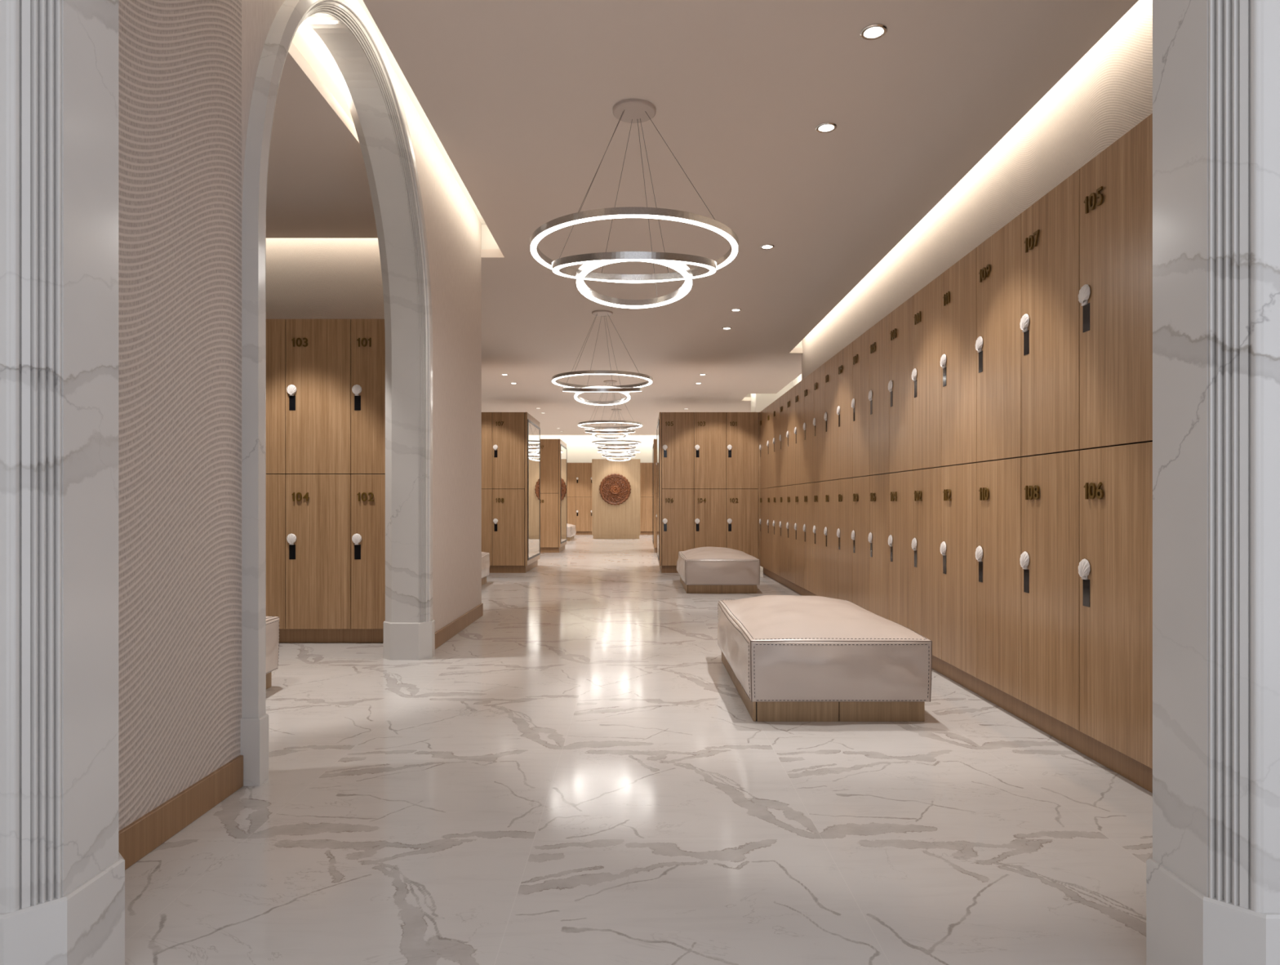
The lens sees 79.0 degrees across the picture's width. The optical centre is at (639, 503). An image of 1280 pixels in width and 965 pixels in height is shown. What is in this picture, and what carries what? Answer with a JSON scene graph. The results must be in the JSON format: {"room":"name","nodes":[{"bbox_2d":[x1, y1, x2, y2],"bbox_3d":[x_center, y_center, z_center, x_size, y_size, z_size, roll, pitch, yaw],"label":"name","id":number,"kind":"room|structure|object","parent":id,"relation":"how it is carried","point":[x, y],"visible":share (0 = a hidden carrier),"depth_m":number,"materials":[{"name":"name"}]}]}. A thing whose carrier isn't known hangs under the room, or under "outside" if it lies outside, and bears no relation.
{"room":"changing room","nodes":[
{"label":"changing room","id":0,"kind":"room"},
{"bbox_2d":[118,0,481,831],"bbox_3d":[-1.423,-0.710,4.040,0.155,3.320,5.080,0,0,0],"label":"wall","id":1,"kind":"structure","parent":0,"point":[188,68],"depth_m":2.33,"materials":[{"name":"paint"}]},
{"bbox_2d":[118,603,483,870],"bbox_3d":[-1.349,0.897,4.080,0.032,0.105,5.020,0,0,0],"label":"baseboard","id":2,"kind":"structure","parent":1,"relation":"attached to","point":[140,837],"depth_m":2.29,"materials":[{"name":"brown wood"}]},
{"bbox_2d":[240,0,435,786],"bbox_3d":[-1.430,-0.681,3.727,0.300,3.262,2.229,0,0,0],"label":"archway","id":3,"kind":"object","parent":1,"relation":"attached to","point":[357,55],"visible":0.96,"depth_m":4.14,"materials":[{"name":"stone"}]},
{"bbox_2d":[266,238,384,319],"bbox_3d":[-3.355,-1.820,6.410,3.690,1.100,0.300,0,0,0],"label":"wall","id":4,"kind":"structure","parent":0,"point":[307,278],"depth_m":6.26,"materials":[{"name":"paint"}]},
{"bbox_2d":[292,0,802,397],"bbox_3d":[-1.050,-2.285,11.650,8.500,0.270,25.900,0,0,0],"label":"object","id":5,"kind":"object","parent":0,"point":[304,40],"depth_m":4.34,"materials":[{"name":"white paint"}]},
{"bbox_2d":[540,435,657,462],"bbox_3d":[-1.100,-0.710,24.340,8.400,3.320,0.120,0,0,0],"label":"wall","id":6,"kind":"structure","parent":0,"point":[580,448],"depth_m":24.28,"materials":[{"name":"white paint"}]},
{"bbox_2d":[124,534,1152,964],"bbox_3d":[-1.050,0.950,11.450,8.300,0.001,26.100,0,0,0],"label":"floor","id":7,"kind":"structure","parent":0,"point":[579,774],"depth_m":2.31,"materials":[{"name":"stone"}]},
{"bbox_2d":[0,0,124,964],"bbox_3d":[-1.117,-0.360,1.507,0.128,2.620,0.288,0,0,0],"label":"pillar","id":8,"kind":"structure","parent":7,"relation":"on","point":[62,866],"depth_m":1.43,"materials":[{"name":"stone"}]},
{"bbox_2d":[266,615,279,688],"bbox_3d":[-2.279,0.728,3.373,0.894,0.444,1.460,0,0,0],"label":"bench","id":9,"kind":"object","parent":7,"relation":"on","point":[272,622],"visible":0.15,"depth_m":3.96,"materials":[{"name":"beige"}]},
{"bbox_2d":[279,628,383,642],"bbox_3d":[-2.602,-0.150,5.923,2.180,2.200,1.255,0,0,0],"label":"baseboard","id":10,"kind":"structure","parent":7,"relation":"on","point":[286,635],"depth_m":5.29,"materials":[{"name":"brown wood"}]},
{"bbox_2d":[266,474,285,628],"bbox_3d":[-2.619,0.325,5.492,0.439,1.048,0.517,0,0,0],"label":"locker","id":11,"kind":"object","parent":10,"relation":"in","point":[275,483],"visible":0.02,"depth_m":5.25,"materials":[{"name":"brown wood"}]},
{"bbox_2d":[266,319,287,474],"bbox_3d":[-2.619,-0.726,5.492,0.439,1.048,0.517,0,0,0],"label":"locker","id":12,"kind":"object","parent":11,"relation":"on","point":[275,328],"visible":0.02,"depth_m":5.25,"materials":[{"name":"brown wood"}]},
{"bbox_2d":[285,474,351,628],"bbox_3d":[-2.179,0.325,5.492,0.439,1.048,0.517,0,0,0],"label":"locker","id":13,"kind":"object","parent":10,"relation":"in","point":[318,506],"visible":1,"depth_m":5.25,"materials":[{"name":"brown wood"}]},
{"bbox_2d":[285,319,352,474],"bbox_3d":[-2.179,-0.726,5.492,0.439,1.048,0.517,0,0,0],"label":"locker","id":14,"kind":"object","parent":13,"relation":"on","point":[318,351],"visible":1,"depth_m":5.25,"materials":[{"name":"brown wood"}]},
{"bbox_2d":[351,474,385,628],"bbox_3d":[-1.738,0.325,5.492,0.439,1.048,0.517,0,0,0],"label":"locker","id":15,"kind":"object","parent":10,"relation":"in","point":[367,491],"visible":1,"depth_m":5.25,"materials":[{"name":"brown wood"}]},
{"bbox_2d":[351,319,385,474],"bbox_3d":[-1.738,-0.726,5.492,0.439,1.048,0.517,0,0,0],"label":"locker","id":16,"kind":"object","parent":15,"relation":"on","point":[367,335],"visible":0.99,"depth_m":5.25,"materials":[{"name":"brown wood"}]},
{"bbox_2d":[481,551,489,585],"bbox_3d":[-2.207,0.728,8.663,0.894,0.444,1.460,0,0,0],"label":"bench","id":17,"kind":"object","parent":7,"relation":"on","point":[485,556],"visible":0.12,"depth_m":9.06,"materials":[{"name":"beige"}]},
{"bbox_2d":[489,412,540,573],"bbox_3d":[-2.261,-0.150,11.275,1.457,2.200,1.350,0,0,0],"label":"bank","id":18,"kind":"object","parent":7,"relation":"on","point":[532,429],"visible":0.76,"depth_m":11.03,"materials":[{"name":"brown wood"}]},
{"bbox_2d":[481,488,492,565],"bbox_3d":[-2.237,0.325,10.842,0.439,1.048,0.517,0,0,0],"label":"locker","id":19,"kind":"object","parent":18,"relation":"on","point":[486,494],"visible":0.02,"depth_m":10.60,"materials":[{"name":"brown"}]},
{"bbox_2d":[481,412,492,488],"bbox_3d":[-2.237,-0.726,10.842,0.439,1.048,0.517,0,0,0],"label":"locker","id":20,"kind":"object","parent":19,"relation":"on","point":[486,417],"visible":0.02,"depth_m":10.60,"materials":[{"name":"brown"}]},
{"bbox_2d":[492,488,524,565],"bbox_3d":[-1.796,0.325,10.842,0.439,1.048,0.517,0,0,0],"label":"locker","id":21,"kind":"object","parent":18,"relation":"on","point":[508,504],"visible":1,"depth_m":10.60,"materials":[{"name":"brown wood"}]},
{"bbox_2d":[492,412,524,488],"bbox_3d":[-1.796,-0.726,10.842,0.439,1.048,0.517,0,0,0],"label":"locker","id":22,"kind":"object","parent":21,"relation":"on","point":[508,428],"visible":0.99,"depth_m":10.60,"materials":[{"name":"brown wood"}]},
{"bbox_2d":[528,422,539,557],"bbox_3d":[-1.540,-0.190,11.285,0.005,1.880,1.210,0,0,0],"label":"mirror","id":23,"kind":"object","parent":18,"relation":"attached to","point":[534,429],"depth_m":11.28,"materials":[{"name":"clear glass"}]},
{"bbox_2d":[540,439,566,552],"bbox_3d":[-2.261,-0.150,15.650,1.457,2.200,1.300,0,0,0],"label":"bank","id":24,"kind":"object","parent":7,"relation":"on","point":[562,445],"visible":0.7,"depth_m":15.30,"materials":[{"name":"brown wood"}]},
{"bbox_2d":[540,493,558,547],"bbox_3d":[-1.796,0.325,15.242,0.439,1.048,0.517,0,0,0],"label":"locker","id":25,"kind":"object","parent":24,"relation":"on","point":[548,501],"visible":0.67,"depth_m":15.00,"materials":[{"name":"brown"}]},
{"bbox_2d":[540,439,558,493],"bbox_3d":[-1.796,-0.726,15.242,0.439,1.048,0.517,0,0,0],"label":"locker","id":26,"kind":"object","parent":25,"relation":"on","point":[548,447],"visible":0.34,"depth_m":15.00,"materials":[{"name":"brown"}]},
{"bbox_2d":[560,445,566,542],"bbox_3d":[-1.540,-0.190,15.660,0.005,1.880,1.160,0,0,0],"label":"mirror","id":27,"kind":"object","parent":24,"relation":"attached to","point":[563,448],"depth_m":15.63,"materials":[{"name":"clear glass"}]},
{"bbox_2d":[566,523,576,540],"bbox_3d":[-2.157,0.728,20.483,0.894,0.444,1.460,0,0,0],"label":"bench","id":28,"kind":"object","parent":7,"relation":"on","point":[571,529],"visible":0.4,"depth_m":19.94,"materials":[{"name":"beige"}]},
{"bbox_2d":[566,497,576,529],"bbox_3d":[-2.179,0.325,23.942,0.439,1.048,0.517,0,0,0],"label":"locker","id":29,"kind":"object","parent":7,"relation":"on","point":[571,501],"visible":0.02,"depth_m":23.70,"materials":[{"name":"brown"}]},
{"bbox_2d":[566,462,576,497],"bbox_3d":[-2.179,-0.726,23.942,0.439,1.048,0.517,0,0,0],"label":"locker","id":30,"kind":"object","parent":29,"relation":"on","point":[571,467],"visible":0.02,"depth_m":23.70,"materials":[{"name":"brown"}]},
{"bbox_2d":[576,497,590,531],"bbox_3d":[-1.738,0.325,23.942,0.439,1.048,0.517,0,0,0],"label":"locker","id":31,"kind":"object","parent":7,"relation":"on","point":[583,504],"visible":0.99,"depth_m":23.70,"materials":[{"name":"brown"}]},
{"bbox_2d":[576,462,590,497],"bbox_3d":[-1.738,-0.726,23.942,0.439,1.048,0.517,0,0,0],"label":"locker","id":32,"kind":"object","parent":31,"relation":"on","point":[583,469],"visible":1,"depth_m":23.70,"materials":[{"name":"brown"}]},
{"bbox_2d":[590,497,591,531],"bbox_3d":[-1.296,0.325,23.942,0.439,1.048,0.517,0,0,0],"label":"locker","id":33,"kind":"object","parent":7,"relation":"on","point":[590,497],"visible":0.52,"depth_m":23.70,"materials":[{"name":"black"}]},
{"bbox_2d":[590,462,591,497],"bbox_3d":[-1.296,-0.726,23.942,0.439,1.048,0.517,0,0,0],"label":"locker","id":34,"kind":"object","parent":33,"relation":"on","point":[590,463],"visible":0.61,"depth_m":23.70,"materials":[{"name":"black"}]},
{"bbox_2d":[575,531,652,534],"bbox_3d":[-0.700,0.900,23.995,5.800,0.099,0.510,0,0,0],"label":"plinth","id":35,"kind":"object","parent":7,"relation":"on","point":[577,532],"visible":0.02,"depth_m":23.74,"materials":[{"name":"brown wood"}]},
{"bbox_2d":[591,458,639,538],"bbox_3d":[-0.642,-0.125,21.025,1.304,2.150,0.250,0,0,0],"label":"panel","id":36,"kind":"object","parent":7,"relation":"on","point":[621,521],"visible":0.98,"depth_m":20.90,"materials":[{"name":"brown wood"}]},
{"bbox_2d":[599,473,631,505],"bbox_3d":[-0.670,-0.385,20.870,0.860,0.860,0.057,0,0,0],"label":"medallion","id":37,"kind":"object","parent":36,"relation":"attached to","point":[615,489],"visible":1,"depth_m":20.87,"materials":[{"name":"brown wood"}]},
{"bbox_2d":[640,497,645,531],"bbox_3d":[-0.040,0.325,23.950,0.439,1.048,0.500,0,0,0],"label":"locker","id":38,"kind":"object","parent":7,"relation":"on","point":[642,500],"visible":0.36,"depth_m":23.70,"materials":[{"name":"brown"}]},
{"bbox_2d":[640,462,645,497],"bbox_3d":[-0.040,-0.726,23.950,0.439,1.048,0.500,0,0,0],"label":"locker","id":39,"kind":"object","parent":38,"relation":"on","point":[642,465],"visible":0.36,"depth_m":23.70,"materials":[{"name":"brown"}]},
{"bbox_2d":[645,497,652,531],"bbox_3d":[0.401,0.325,23.950,0.439,1.048,0.500,0,0,0],"label":"locker","id":40,"kind":"object","parent":7,"relation":"on","point":[648,500],"visible":0.41,"depth_m":23.70,"materials":[{"name":"brown"}]},
{"bbox_2d":[645,462,652,497],"bbox_3d":[0.401,-0.726,23.950,0.439,1.048,0.500,0,0,0],"label":"locker","id":41,"kind":"object","parent":40,"relation":"on","point":[648,465],"visible":0.41,"depth_m":23.70,"materials":[{"name":"brown"}]},
{"bbox_2d":[652,439,657,552],"bbox_3d":[1.194,-0.150,15.649,1.872,2.200,1.302,0,0,0],"label":"bank","id":42,"kind":"object","parent":7,"relation":"on","point":[654,440],"visible":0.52,"depth_m":15.05,"materials":[{"name":"brown wood"}]},
{"bbox_2d":[652,448,653,539],"bbox_3d":[0.264,-0.190,15.660,0.005,1.880,1.160,0,0,0],"label":"mirror","id":43,"kind":"object","parent":42,"relation":"attached to","point":[652,449],"depth_m":16.04,"materials":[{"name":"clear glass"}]},
{"bbox_2d":[655,493,657,547],"bbox_3d":[0.519,0.325,15.242,0.439,1.048,0.517,0,0,0],"label":"locker","id":44,"kind":"object","parent":42,"relation":"on","point":[655,493],"visible":0.06,"depth_m":15.00,"materials":[{"name":"brown"}]},
{"bbox_2d":[655,439,657,493],"bbox_3d":[0.519,-0.726,15.242,0.439,1.048,0.517,0,0,0],"label":"locker","id":45,"kind":"object","parent":44,"relation":"on","point":[655,439],"visible":0.11,"depth_m":15.00,"materials":[{"name":"brown"}]},
{"bbox_2d":[657,412,759,573],"bbox_3d":[1.194,-0.150,11.264,1.872,2.200,1.332,0,0,0],"label":"bank","id":46,"kind":"object","parent":7,"relation":"on","point":[664,569],"visible":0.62,"depth_m":10.60,"materials":[{"name":"brown wood"}]},
{"bbox_2d":[657,424,658,555],"bbox_3d":[0.264,-0.190,11.275,0.005,1.880,1.190,0,0,0],"label":"mirror","id":47,"kind":"object","parent":46,"relation":"attached to","point":[657,424],"depth_m":11.22,"materials":[{"name":"clear glass"}]},
{"bbox_2d":[662,488,693,565],"bbox_3d":[0.519,0.325,10.842,0.439,1.048,0.517,0,0,0],"label":"locker","id":48,"kind":"object","parent":46,"relation":"on","point":[677,504],"visible":1,"depth_m":10.60,"materials":[{"name":"brown wood"}]},
{"bbox_2d":[662,412,693,488],"bbox_3d":[0.519,-0.726,10.842,0.439,1.048,0.517,0,0,0],"label":"locker","id":49,"kind":"object","parent":48,"relation":"on","point":[677,428],"visible":1,"depth_m":10.60,"materials":[{"name":"brown wood"}]},
{"bbox_2d":[693,488,726,548],"bbox_3d":[0.960,0.325,10.842,0.439,1.048,0.517,0,0,0],"label":"locker","id":50,"kind":"object","parent":46,"relation":"in","point":[709,504],"visible":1,"depth_m":10.60,"materials":[{"name":"brown wood"}]},
{"bbox_2d":[693,412,726,488],"bbox_3d":[0.960,-0.726,10.842,0.439,1.048,0.517,0,0,0],"label":"locker","id":51,"kind":"object","parent":50,"relation":"on","point":[709,428],"visible":0.99,"depth_m":10.60,"materials":[{"name":"brown wood"}]},
{"bbox_2d":[726,488,758,558],"bbox_3d":[1.401,0.325,10.842,0.439,1.048,0.517,0,0,0],"label":"locker","id":52,"kind":"object","parent":46,"relation":"on","point":[742,504],"visible":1,"depth_m":10.60,"materials":[{"name":"brown wood"}]},
{"bbox_2d":[726,412,758,488],"bbox_3d":[1.401,-0.726,10.842,0.439,1.048,0.517,0,0,0],"label":"locker","id":53,"kind":"object","parent":52,"relation":"on","point":[742,428],"visible":1,"depth_m":10.60,"materials":[{"name":"brown wood"}]},
{"bbox_2d":[676,546,759,593],"bbox_3d":[0.875,0.728,8.898,0.894,0.444,1.460,0,0,0],"label":"bench","id":54,"kind":"object","parent":7,"relation":"on","point":[701,570],"visible":1,"depth_m":8.21,"materials":[{"name":"beige leather"}]},
{"bbox_2d":[759,488,768,569],"bbox_3d":[1.880,0.325,10.268,0.517,1.048,0.633,0,0,0],"label":"locker","id":55,"kind":"object","parent":7,"relation":"on","point":[763,519],"visible":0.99,"depth_m":10.28,"materials":[{"name":"brown"}]},
{"bbox_2d":[759,406,769,488],"bbox_3d":[1.880,-0.726,10.268,0.517,1.048,0.633,0,0,0],"label":"locker","id":56,"kind":"object","parent":55,"relation":"on","point":[763,448],"visible":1,"depth_m":10.28,"materials":[{"name":"brown"}]},
{"bbox_2d":[766,487,773,572],"bbox_3d":[1.880,0.325,9.729,0.517,1.048,0.439,0,0,0],"label":"locker","id":57,"kind":"object","parent":7,"relation":"on","point":[771,491],"visible":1,"depth_m":9.70,"materials":[{"name":"brown"}]},
{"bbox_2d":[766,401,773,488],"bbox_3d":[1.880,-0.726,9.729,0.517,1.048,0.439,0,0,0],"label":"locker","id":58,"kind":"object","parent":57,"relation":"on","point":[770,444],"visible":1,"depth_m":9.70,"materials":[{"name":"brown"}]},
{"bbox_2d":[773,486,780,576],"bbox_3d":[1.880,0.325,9.289,0.517,1.048,0.439,0,0,0],"label":"locker","id":59,"kind":"object","parent":7,"relation":"on","point":[776,521],"visible":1,"depth_m":9.29,"materials":[{"name":"brown"}]},
{"bbox_2d":[773,396,780,487],"bbox_3d":[1.880,-0.726,9.289,0.517,1.048,0.439,0,0,0],"label":"locker","id":60,"kind":"object","parent":59,"relation":"on","point":[776,442],"visible":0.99,"depth_m":9.29,"materials":[{"name":"brown"}]},
{"bbox_2d":[778,485,787,579],"bbox_3d":[1.880,0.325,8.848,0.517,1.048,0.439,0,0,0],"label":"locker","id":61,"kind":"object","parent":7,"relation":"on","point":[784,490],"visible":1,"depth_m":8.82,"materials":[{"name":"brown"}]},
{"bbox_2d":[778,391,789,486],"bbox_3d":[1.880,-0.726,8.848,0.517,1.048,0.439,0,0,0],"label":"locker","id":62,"kind":"object","parent":61,"relation":"on","point":[783,438],"visible":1,"depth_m":8.82,"materials":[{"name":"brown"}]},
{"bbox_2d":[786,484,795,583],"bbox_3d":[1.880,0.325,8.406,0.517,1.048,0.439,0,0,0],"label":"locker","id":63,"kind":"object","parent":7,"relation":"on","point":[791,489],"visible":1,"depth_m":8.39,"materials":[{"name":"brown"}]},
{"bbox_2d":[786,385,798,485],"bbox_3d":[1.880,-0.726,8.406,0.517,1.048,0.439,0,0,0],"label":"locker","id":64,"kind":"object","parent":63,"relation":"on","point":[790,434],"visible":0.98,"depth_m":8.39,"materials":[{"name":"brown"}]},
{"bbox_2d":[794,484,804,588],"bbox_3d":[1.880,0.325,7.965,0.517,1.048,0.439,0,0,0],"label":"locker","id":65,"kind":"object","parent":7,"relation":"on","point":[799,489],"visible":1,"depth_m":7.96,"materials":[{"name":"brown"}]},
{"bbox_2d":[794,378,804,484],"bbox_3d":[1.880,-0.726,7.965,0.517,1.048,0.439,0,0,0],"label":"locker","id":66,"kind":"object","parent":65,"relation":"on","point":[799,387],"visible":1,"depth_m":7.96,"materials":[{"name":"brown"}]},
{"bbox_2d":[803,482,813,593],"bbox_3d":[1.880,0.325,7.524,0.517,1.048,0.439,0,0,0],"label":"locker","id":67,"kind":"object","parent":7,"relation":"on","point":[808,525],"visible":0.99,"depth_m":7.50,"materials":[{"name":"brown"}]},
{"bbox_2d":[803,371,816,483],"bbox_3d":[1.880,-0.726,7.524,0.517,1.048,0.439,0,0,0],"label":"locker","id":68,"kind":"object","parent":67,"relation":"on","point":[808,426],"visible":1,"depth_m":7.50,"materials":[{"name":"brown"}]},
{"bbox_2d":[813,481,825,596],"bbox_3d":[1.880,0.325,7.083,0.517,1.048,0.439,0,0,0],"label":"locker","id":69,"kind":"object","parent":7,"relation":"on","point":[819,526],"visible":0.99,"depth_m":7.09,"materials":[{"name":"brown"}]},
{"bbox_2d":[813,362,825,482],"bbox_3d":[1.880,-0.726,7.083,0.517,1.048,0.439,0,0,0],"label":"locker","id":70,"kind":"object","parent":69,"relation":"on","point":[819,422],"visible":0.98,"depth_m":7.06,"materials":[{"name":"brown"}]},
{"bbox_2d":[717,595,932,721],"bbox_3d":[0.875,0.728,4.055,0.894,0.444,1.460,0,0,0],"label":"bench","id":71,"kind":"object","parent":7,"relation":"on","point":[788,658],"visible":1,"depth_m":3.38,"materials":[{"name":"leather"}]},
{"bbox_2d":[823,480,838,599],"bbox_3d":[1.880,0.325,6.643,0.517,1.048,0.439,0,0,0],"label":"locker","id":72,"kind":"object","parent":7,"relation":"on","point":[831,527],"visible":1,"depth_m":6.64,"materials":[{"name":"brown"}]},
{"bbox_2d":[823,352,838,480],"bbox_3d":[1.880,-0.726,6.643,0.517,1.048,0.439,0,0,0],"label":"locker","id":73,"kind":"object","parent":72,"relation":"on","point":[831,417],"visible":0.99,"depth_m":6.61,"materials":[{"name":"brown"}]},
{"bbox_2d":[836,477,853,602],"bbox_3d":[1.880,0.325,6.202,0.517,1.048,0.439,0,0,0],"label":"locker","id":74,"kind":"object","parent":7,"relation":"on","point":[844,531],"visible":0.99,"depth_m":6.19,"materials":[{"name":"brown"}]},
{"bbox_2d":[836,342,853,479],"bbox_3d":[1.880,-0.726,6.202,0.517,1.048,0.439,0,0,0],"label":"locker","id":75,"kind":"object","parent":74,"relation":"on","point":[844,410],"visible":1,"depth_m":6.19,"materials":[{"name":"brown wood"}]},
{"bbox_2d":[851,475,869,610],"bbox_3d":[1.880,0.325,5.761,0.517,1.048,0.439,0,0,0],"label":"locker","id":76,"kind":"object","parent":7,"relation":"on","point":[860,485],"visible":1,"depth_m":5.76,"materials":[{"name":"brown wood"}]},
{"bbox_2d":[851,328,872,477],"bbox_3d":[1.880,-0.726,5.761,0.517,1.048,0.439,0,0,0],"label":"locker","id":77,"kind":"object","parent":76,"relation":"on","point":[860,345],"visible":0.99,"depth_m":5.76,"materials":[{"name":"brown wood"}]},
{"bbox_2d":[867,473,889,619],"bbox_3d":[1.880,0.325,5.319,0.517,1.048,0.439,0,0,0],"label":"locker","id":78,"kind":"object","parent":7,"relation":"on","point":[879,485],"visible":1,"depth_m":5.30,"materials":[{"name":"brown wood"}]},
{"bbox_2d":[867,313,892,475],"bbox_3d":[1.880,-0.726,5.319,0.517,1.048,0.439,0,0,0],"label":"locker","id":79,"kind":"object","parent":78,"relation":"on","point":[878,396],"visible":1,"depth_m":5.30,"materials":[{"name":"brown wood"}]},
{"bbox_2d":[888,470,913,630],"bbox_3d":[1.880,0.325,4.878,0.517,1.048,0.439,0,0,0],"label":"locker","id":80,"kind":"object","parent":7,"relation":"on","point":[900,537],"visible":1,"depth_m":4.86,"materials":[{"name":"brown wood"}]},
{"bbox_2d":[888,295,916,472],"bbox_3d":[1.880,-0.726,4.878,0.517,1.048,0.439,0,0,0],"label":"locker","id":81,"kind":"object","parent":80,"relation":"on","point":[900,384],"visible":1,"depth_m":4.86,"materials":[{"name":"brown wood"}]},
{"bbox_2d":[911,466,942,659],"bbox_3d":[1.880,0.325,4.438,0.517,1.048,0.439,0,0,0],"label":"locker","id":82,"kind":"object","parent":7,"relation":"on","point":[926,540],"visible":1,"depth_m":4.40,"materials":[{"name":"brown wood"}]},
{"bbox_2d":[911,274,946,470],"bbox_3d":[1.880,-0.726,4.438,0.517,1.048,0.439,0,0,0],"label":"locker","id":83,"kind":"object","parent":82,"relation":"on","point":[926,373],"visible":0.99,"depth_m":4.40,"materials":[{"name":"brown wood"}]},
{"bbox_2d":[763,567,1152,792],"bbox_3d":[1.910,0.900,6.122,0.460,0.099,8.925,0,0,0],"label":"plinth","id":84,"kind":"object","parent":7,"relation":"on","point":[1137,772],"visible":0.17,"depth_m":3.18,"materials":[{"name":"brown wood"}]},
{"bbox_2d":[940,462,977,677],"bbox_3d":[1.880,0.325,3.997,0.517,1.048,0.439,0,0,0],"label":"locker","id":85,"kind":"object","parent":7,"relation":"on","point":[958,546],"visible":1,"depth_m":3.97,"materials":[{"name":"brown wood"}]},
{"bbox_2d":[940,247,980,466],"bbox_3d":[1.880,-0.726,3.997,0.517,1.048,0.439,0,0,0],"label":"locker","id":86,"kind":"object","parent":85,"relation":"on","point":[958,359],"visible":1,"depth_m":3.97,"materials":[{"name":"brown wood"}]},
{"bbox_2d":[975,457,1022,700],"bbox_3d":[1.880,0.325,3.555,0.517,1.048,0.439,0,0,0],"label":"locker","id":87,"kind":"object","parent":7,"relation":"on","point":[998,549],"visible":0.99,"depth_m":3.54,"materials":[{"name":"brown wood"}]},
{"bbox_2d":[975,213,1027,462],"bbox_3d":[1.880,-0.726,3.555,0.517,1.048,0.439,0,0,0],"label":"locker","id":88,"kind":"object","parent":87,"relation":"on","point":[998,341],"visible":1,"depth_m":3.54,"materials":[{"name":"brown wood"}]},
{"bbox_2d":[1019,450,1079,730],"bbox_3d":[1.880,0.325,3.115,0.517,1.048,0.439,0,0,0],"label":"locker","id":89,"kind":"object","parent":7,"relation":"on","point":[1050,558],"visible":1,"depth_m":3.09,"materials":[{"name":"brown wood"}]},
{"bbox_2d":[1019,168,1084,456],"bbox_3d":[1.880,-0.726,3.115,0.517,1.048,0.439,0,0,0],"label":"locker","id":90,"kind":"object","parent":89,"relation":"on","point":[1050,323],"visible":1,"depth_m":3.09,"materials":[{"name":"brown wood"}]},
{"bbox_2d":[1078,441,1152,768],"bbox_3d":[1.880,0.325,2.674,0.517,1.048,0.439,0,0,0],"label":"locker","id":91,"kind":"object","parent":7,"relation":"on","point":[1115,567],"visible":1,"depth_m":2.66,"materials":[{"name":"brown wood"}]},
{"bbox_2d":[1078,113,1152,449],"bbox_3d":[1.880,-0.726,2.674,0.517,1.048,0.439,0,0,0],"label":"locker","id":92,"kind":"object","parent":91,"relation":"on","point":[1115,295],"visible":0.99,"depth_m":2.66,"materials":[{"name":"brown wood"}]},
{"bbox_2d":[1146,0,1279,964],"bbox_3d":[1.099,-0.360,1.507,0.128,2.620,0.288,0,0,0],"label":"pillar","id":93,"kind":"structure","parent":7,"relation":"on","point":[1213,865],"depth_m":1.42,"materials":[{"name":"stone"}]},
{"bbox_2d":[266,0,1138,435],"bbox_3d":[-1.310,-2.115,11.200,7.780,0.070,24.800,0,0,0],"label":"ceiling","id":94,"kind":"structure","parent":0,"point":[521,96],"depth_m":4.53,"materials":[{"name":"beige paint"}]},
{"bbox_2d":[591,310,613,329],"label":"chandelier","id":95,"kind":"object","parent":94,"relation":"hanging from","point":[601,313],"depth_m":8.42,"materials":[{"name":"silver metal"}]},
{"bbox_2d":[551,360,652,405],"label":"chandelier","id":96,"kind":"object","parent":94,"relation":"hanging from","point":[577,389],"depth_m":8.19,"materials":[{"name":"silver metal"}]},
{"bbox_2d":[577,380,642,439],"bbox_3d":[-0.506,-1.593,13.200,1.094,0.973,1.094,0,0,0],"label":"chandelier","id":97,"kind":"object","parent":94,"relation":"hanging from","point":[599,429],"visible":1,"depth_m":13.12,"materials":[{"name":"silver metal"}]},
{"bbox_2d":[591,408,640,454],"bbox_3d":[-0.520,-1.593,17.150,1.094,0.973,1.094,0,0,0],"label":"chandelier","id":98,"kind":"object","parent":94,"relation":"hanging from","point":[612,446],"visible":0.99,"depth_m":17.05,"materials":[{"name":"silver metal"}]},
{"bbox_2d":[597,422,639,461],"bbox_3d":[-0.545,-1.593,19.900,1.094,0.973,1.094,0,0,0],"label":"chandelier","id":99,"kind":"object","parent":94,"relation":"hanging from","point":[621,455],"visible":0.84,"depth_m":19.74,"materials":[{"name":"silver metal"}]},
{"bbox_2d":[529,98,738,308],"bbox_3d":[-0.030,-1.593,4.100,1.094,0.973,1.094,0,0,0],"label":"chandelier","id":100,"kind":"object","parent":94,"relation":"hanging from","point":[631,111],"visible":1,"depth_m":3.94,"materials":[{"name":"silver metal"}]},
{"bbox_2d":[760,244,774,249],"bbox_3d":[1.030,-2.076,6.280,0.116,0.007,0.116,0,0,0],"label":"recessed light","id":101,"kind":"object","parent":94,"relation":"in","point":[766,246],"visible":1,"depth_m":6.28,"materials":[{"name":"silver metal"}]},
{"bbox_2d":[815,122,836,133],"bbox_3d":[1.030,-2.076,4.290,0.116,0.007,0.116,0,0,0],"label":"recessed light","id":102,"kind":"object","parent":94,"relation":"in","point":[825,127],"visible":1,"depth_m":4.29,"materials":[{"name":"silver metal"}]},
{"bbox_2d":[860,23,887,39],"bbox_3d":[1.030,-2.076,3.420,0.116,0.007,0.116,0,0,0],"label":"recessed light","id":103,"kind":"object","parent":94,"relation":"in","point":[874,31],"visible":1,"depth_m":3.41,"materials":[{"name":"silver metal"}]},
{"bbox_2d":[751,0,1152,412],"bbox_3d":[2.645,-0.710,12.900,0.810,3.320,23.400,0,0,0],"label":"wall","id":104,"kind":"structure","parent":0,"point":[1108,92],"depth_m":4.63,"materials":[{"name":"paint"}]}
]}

